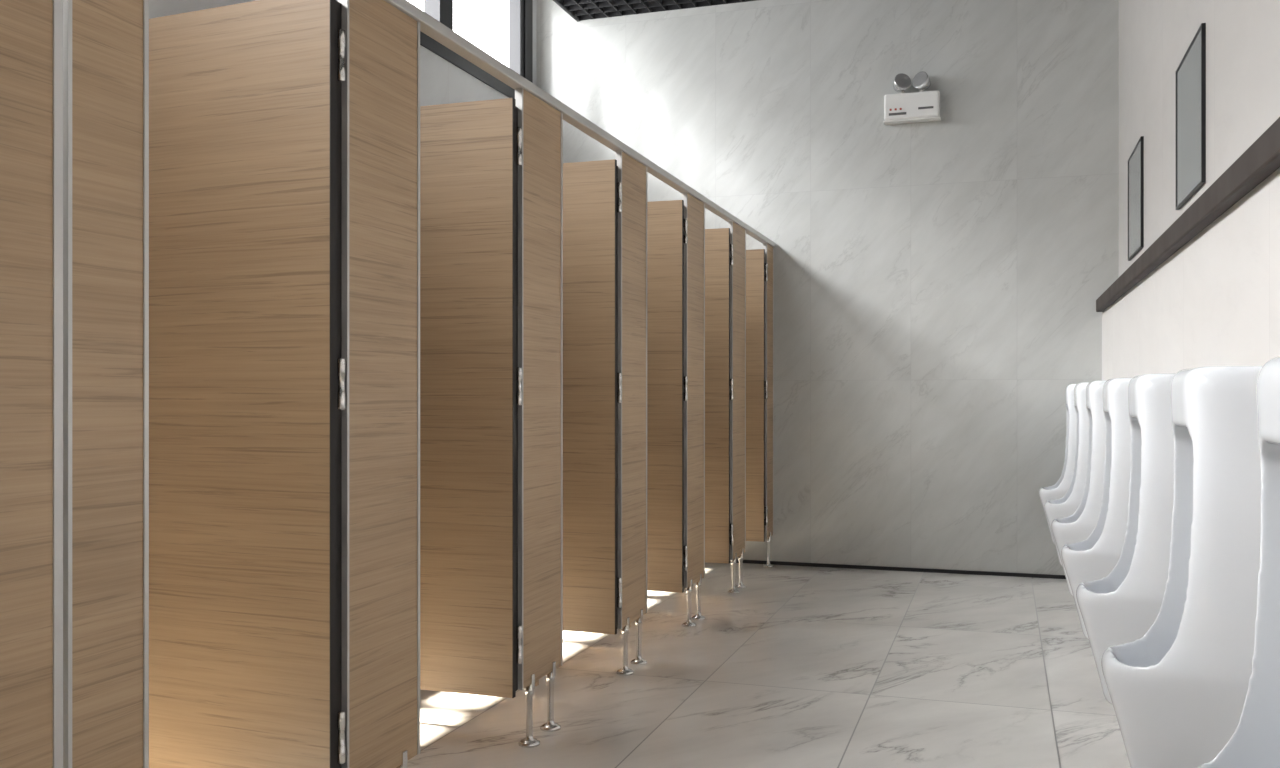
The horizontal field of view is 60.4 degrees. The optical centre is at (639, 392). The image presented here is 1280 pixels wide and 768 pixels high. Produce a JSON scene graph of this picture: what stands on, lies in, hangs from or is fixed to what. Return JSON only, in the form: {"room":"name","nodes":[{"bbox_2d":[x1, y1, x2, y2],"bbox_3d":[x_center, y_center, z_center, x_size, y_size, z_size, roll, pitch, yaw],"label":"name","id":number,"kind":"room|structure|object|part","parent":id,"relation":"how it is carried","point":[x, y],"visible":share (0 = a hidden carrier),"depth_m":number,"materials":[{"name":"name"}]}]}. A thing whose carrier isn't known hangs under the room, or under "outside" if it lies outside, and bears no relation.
{"room":"public restroom","nodes":[
{"label":"public restroom","id":0,"kind":"room"},
{"bbox_2d":[149,0,536,105],"bbox_3d":[-2.307,-1.025,3.062,0.200,4.250,9.570,0,0,18],"label":"wall","id":1,"kind":"structure","parent":0,"point":[441,81],"depth_m":6.29,"materials":[{"name":"paint"}]},
{"bbox_2d":[420,0,532,98],"bbox_3d":[-2.163,-2.400,3.336,0.120,0.960,8.780,0,0,18],"label":"frame","id":2,"kind":"object","parent":1,"relation":"attached to","point":[439,10],"visible":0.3,"depth_m":6.87,"materials":[{"name":"black metal"}]},
{"bbox_2d":[450,0,523,76],"bbox_3d":[-0.960,-2.405,6.888,0.040,0.830,1.040,0,0,18],"label":"window","id":3,"kind":"structure","parent":1,"relation":"in","point":[519,4],"depth_m":7.32,"materials":[{"name":"black"}]},
{"bbox_2d":[553,0,756,21],"bbox_3d":[-0.315,-2.562,2.405,3.394,0.075,9.578,0,0,18],"label":"grid","id":4,"kind":"object","parent":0,"point":[579,10],"visible":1,"depth_m":7.23,"materials":[{"name":"black metal"}]},
{"bbox_2d":[408,562,1129,767],"bbox_3d":[-0.460,1.150,2.453,4.090,0.100,9.970,0,0,18],"label":"floor","id":5,"kind":"structure","parent":0,"point":[802,666],"depth_m":4.09,"materials":[{"name":"stone"}]},
{"bbox_2d":[0,0,148,767],"bbox_3d":[-0.983,0.083,1.519,0.068,2.035,0.799,0,0,18],"label":"stall","id":6,"kind":"object","parent":5,"relation":"on","point":[74,74],"visible":1,"depth_m":1.74,"materials":[{"name":"brown wood"}]},
{"bbox_3d":[-1.014,0.015,1.424,0.018,1.810,0.600,0,0,18],"label":"door closed","id":7,"kind":"part","parent":6,"relation":"part of","materials":[{"name":"brown wood"}]},
{"bbox_2d":[149,0,419,767],"bbox_3d":[-1.389,0.083,2.851,1.675,2.035,0.381,0,0,18],"label":"stall","id":8,"kind":"object","parent":5,"relation":"on","point":[284,135],"visible":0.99,"depth_m":2.52,"materials":[{"name":"brown wood"}]},
{"bbox_3d":[-0.945,0.015,2.535,0.575,1.810,0.018,0,0,22],"label":"door","id":9,"kind":"part","parent":8,"relation":"part of","materials":[{"name":"brown wood"}]},
{"bbox_3d":[-0.693,0.018,2.460,0.033,1.785,0.038,0,0,18],"label":"hinge post","id":10,"kind":"part","parent":8,"relation":"part of","materials":[{"name":"black"}]},
{"bbox_2d":[420,88,562,747],"bbox_3d":[-1.093,0.083,3.750,1.675,2.035,0.381,0,0,18],"label":"stall","id":11,"kind":"object","parent":5,"relation":"on","point":[491,171],"visible":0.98,"depth_m":3.38,"materials":[{"name":"brown wood"}]},
{"bbox_3d":[-0.655,0.015,3.414,0.575,1.810,0.018,0,0,18],"label":"door","id":12,"kind":"part","parent":11,"relation":"part of","materials":[{"name":"brown wood"}]},
{"bbox_3d":[-0.396,0.018,3.358,0.033,1.785,0.038,0,0,18],"label":"hinge post","id":13,"kind":"part","parent":11,"relation":"part of","materials":[{"name":"black"}]},
{"bbox_3d":[-0.346,1.005,3.446,0.068,0.190,0.068,0,0,18],"label":"leg","id":14,"kind":"part","parent":11,"relation":"part of","materials":[{"name":"silver metal"}]},
{"bbox_3d":[-0.293,1.005,3.608,0.068,0.190,0.068,0,0,18],"label":"leg","id":15,"kind":"part","parent":11,"relation":"part of","materials":[{"name":"silver metal"}]},
{"bbox_2d":[384,0,774,246],"bbox_3d":[-0.200,-0.950,3.894,0.044,0.030,6.670,0,0,18],"label":"headrail","id":16,"kind":"object","parent":11,"relation":"on","point":[429,25],"visible":0.8,"depth_m":3.48,"materials":[{"name":"silver metal"}]},
{"bbox_2d":[563,151,646,674],"bbox_3d":[-0.804,0.083,4.624,1.675,2.035,0.381,0,0,18],"label":"stall","id":17,"kind":"object","parent":5,"relation":"on","point":[605,201],"visible":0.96,"depth_m":4.24,"materials":[{"name":"brown wood"}]},
{"bbox_3d":[-0.364,0.015,4.293,0.575,1.810,0.018,0,0,19],"label":"door","id":18,"kind":"part","parent":17,"relation":"part of","materials":[{"name":"brown wood"}]},
{"bbox_3d":[-0.107,0.018,4.233,0.033,1.785,0.038,0,0,18],"label":"hinge post","id":19,"kind":"part","parent":17,"relation":"part of","materials":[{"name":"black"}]},
{"bbox_3d":[-0.058,1.005,4.321,0.068,0.190,0.068,0,0,18],"label":"leg","id":20,"kind":"part","parent":17,"relation":"part of","materials":[{"name":"silver metal"}]},
{"bbox_3d":[-0.005,1.005,4.482,0.068,0.190,0.068,0,0,18],"label":"leg","id":21,"kind":"part","parent":17,"relation":"part of","materials":[{"name":"silver metal"}]},
{"bbox_2d":[647,192,705,626],"bbox_3d":[-0.515,0.083,5.498,1.675,2.035,0.391,0,0,18],"label":"stall","id":22,"kind":"object","parent":5,"relation":"on","point":[675,228],"visible":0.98,"depth_m":5.11,"materials":[{"name":"brown wood"}]},
{"bbox_3d":[-0.077,0.015,5.162,0.575,1.810,0.018,0,0,17],"label":"door","id":23,"kind":"part","parent":22,"relation":"part of","materials":[{"name":"brown wood"}]},
{"bbox_3d":[0.232,1.005,5.199,0.068,0.190,0.068,0,0,18],"label":"leg","id":24,"kind":"part","parent":22,"relation":"part of","materials":[{"name":"silver metal"}]},
{"bbox_3d":[0.285,1.005,5.361,0.068,0.190,0.068,0,0,18],"label":"leg","id":25,"kind":"part","parent":22,"relation":"part of","materials":[{"name":"silver metal"}]},
{"bbox_2d":[705,221,746,593],"bbox_3d":[-0.229,0.083,6.367,1.675,2.035,0.381,0,0,18],"label":"stall","id":26,"kind":"object","parent":5,"relation":"on","point":[725,248],"visible":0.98,"depth_m":5.97,"materials":[{"name":"brown wood"}]},
{"bbox_3d":[0.209,0.015,6.031,0.575,1.810,0.018,0,0,18],"label":"door","id":27,"kind":"part","parent":26,"relation":"part of","materials":[{"name":"brown wood"}]},
{"bbox_3d":[0.517,1.005,6.063,0.068,0.190,0.068,0,0,18],"label":"leg","id":28,"kind":"part","parent":26,"relation":"part of","materials":[{"name":"silver metal"}]},
{"bbox_3d":[0.570,1.005,6.225,0.068,0.190,0.068,0,0,18],"label":"leg","id":29,"kind":"part","parent":26,"relation":"part of","materials":[{"name":"silver metal"}]},
{"bbox_2d":[746,243,773,567],"bbox_3d":[0.549,0.083,7.016,0.604,2.035,0.271,0,0,18],"label":"stall","id":30,"kind":"object","parent":5,"relation":"on","point":[759,262],"visible":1,"depth_m":6.83,"materials":[{"name":"brown wood"}]},
{"bbox_3d":[0.497,0.015,6.905,0.575,1.810,0.018,0,0,19],"label":"door","id":31,"kind":"part","parent":30,"relation":"part of","materials":[{"name":"brown wood"}]},
{"bbox_3d":[0.812,1.005,6.958,0.068,0.190,0.068,0,0,18],"label":"leg","id":32,"kind":"part","parent":30,"relation":"part of","materials":[{"name":"silver metal"}]},
{"bbox_2d":[537,0,1118,574],"bbox_3d":[1.071,-1.025,7.091,4.090,4.250,0.200,0,0,18],"label":"wall","id":33,"kind":"structure","parent":0,"point":[938,285],"depth_m":6.81,"materials":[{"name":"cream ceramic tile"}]},
{"bbox_2d":[730,559,1065,578],"bbox_3d":[0.996,1.089,7.007,3.600,0.022,0.008,0,0,18],"label":"baseboard","id":34,"kind":"structure","parent":33,"relation":"attached to","point":[744,561],"depth_m":6.79,"materials":[{"name":"black"}]},
{"bbox_2d":[883,71,940,124],"bbox_3d":[1.662,-1.811,6.729,0.340,0.291,0.118,0,0,18],"label":"emergency light","id":35,"kind":"object","parent":33,"relation":"attached to","point":[921,106],"visible":1,"depth_m":6.71,"materials":[{"name":"white plastic"}]},
{"bbox_2d":[1102,168,1279,379],"bbox_3d":[1.250,0.313,1.888,0.090,1.575,9.570,0,0,18],"label":"wall","id":36,"kind":"structure","parent":0,"point":[1215,301],"depth_m":3.06,"materials":[{"name":"white paint"}]},
{"bbox_2d":[1119,0,1279,276],"bbox_3d":[1.387,-1.025,1.843,0.200,4.250,9.570,0,0,18],"label":"wall","id":37,"kind":"structure","parent":0,"point":[1243,36],"depth_m":4.17,"materials":[{"name":"white paint"}]},
{"bbox_2d":[1039,384,1075,543],"bbox_3d":[2.462,0.404,6.270,0.352,0.928,0.323,0,0,18],"label":"urinal","id":38,"kind":"object","parent":37,"relation":"attached to","point":[1057,491],"visible":0.22,"depth_m":6.16,"materials":[{"name":"white ceramic"}]},
{"bbox_2d":[1044,382,1088,565],"bbox_3d":[2.197,0.404,5.467,0.352,0.928,0.323,0,0,18],"label":"urinal","id":39,"kind":"object","parent":37,"relation":"attached to","point":[1063,507],"visible":0.23,"depth_m":5.35,"materials":[{"name":"white ceramic"}]},
{"bbox_2d":[1051,380,1106,595],"bbox_3d":[1.932,0.404,4.664,0.352,0.928,0.323,0,0,18],"label":"urinal","id":40,"kind":"object","parent":37,"relation":"attached to","point":[1078,527],"visible":0.27,"depth_m":4.55,"materials":[{"name":"white ceramic"}]},
{"bbox_2d":[1061,378,1131,638],"bbox_3d":[1.667,0.404,3.860,0.352,0.928,0.323,0,0,18],"label":"urinal","id":41,"kind":"object","parent":37,"relation":"attached to","point":[1093,558],"visible":0.3,"depth_m":3.74,"materials":[{"name":"white ceramic"}]},
{"bbox_2d":[1076,373,1175,703],"bbox_3d":[1.401,0.404,3.057,0.352,0.928,0.323,0,0,18],"label":"urinal","id":42,"kind":"object","parent":37,"relation":"attached to","point":[1118,608],"visible":0.44,"depth_m":2.93,"materials":[{"name":"white ceramic"}]},
{"bbox_2d":[1128,136,1143,260],"bbox_3d":[2.498,-0.965,5.547,0.013,0.530,0.580,0,0,18],"label":"wall mirror","id":43,"kind":"object","parent":37,"relation":"attached to","point":[1136,159],"visible":1,"depth_m":5.47,"materials":[{"name":"black mirror"}]},
{"bbox_2d":[1101,366,1262,767],"bbox_3d":[1.136,0.404,2.253,0.352,0.928,0.323,0,0,18],"label":"urinal","id":44,"kind":"object","parent":37,"relation":"attached to","point":[1178,691],"visible":0.73,"depth_m":2.12,"materials":[{"name":"white ceramic"}]},
{"bbox_2d":[1096,117,1279,311],"bbox_3d":[1.227,-0.508,1.875,0.125,0.073,9.530,0,0,18],"label":"wall shelf","id":45,"kind":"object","parent":37,"relation":"attached to","point":[1261,159],"depth_m":2.90,"materials":[{"name":"black wood"}]},
{"bbox_2d":[1176,23,1205,209],"bbox_3d":[1.965,-0.965,3.932,0.013,0.530,0.580,0,0,18],"label":"picture frame","id":46,"kind":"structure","parent":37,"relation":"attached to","point":[1191,71],"depth_m":3.89,"materials":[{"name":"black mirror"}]},
{"bbox_2d":[1196,357,1279,767],"bbox_3d":[0.871,0.404,1.450,0.352,0.928,0.323,0,0,18],"label":"urinal","id":47,"kind":"object","parent":37,"relation":"attached to","point":[1255,742],"visible":1,"depth_m":1.57,"materials":[{"name":"white ceramic"}]}
]}

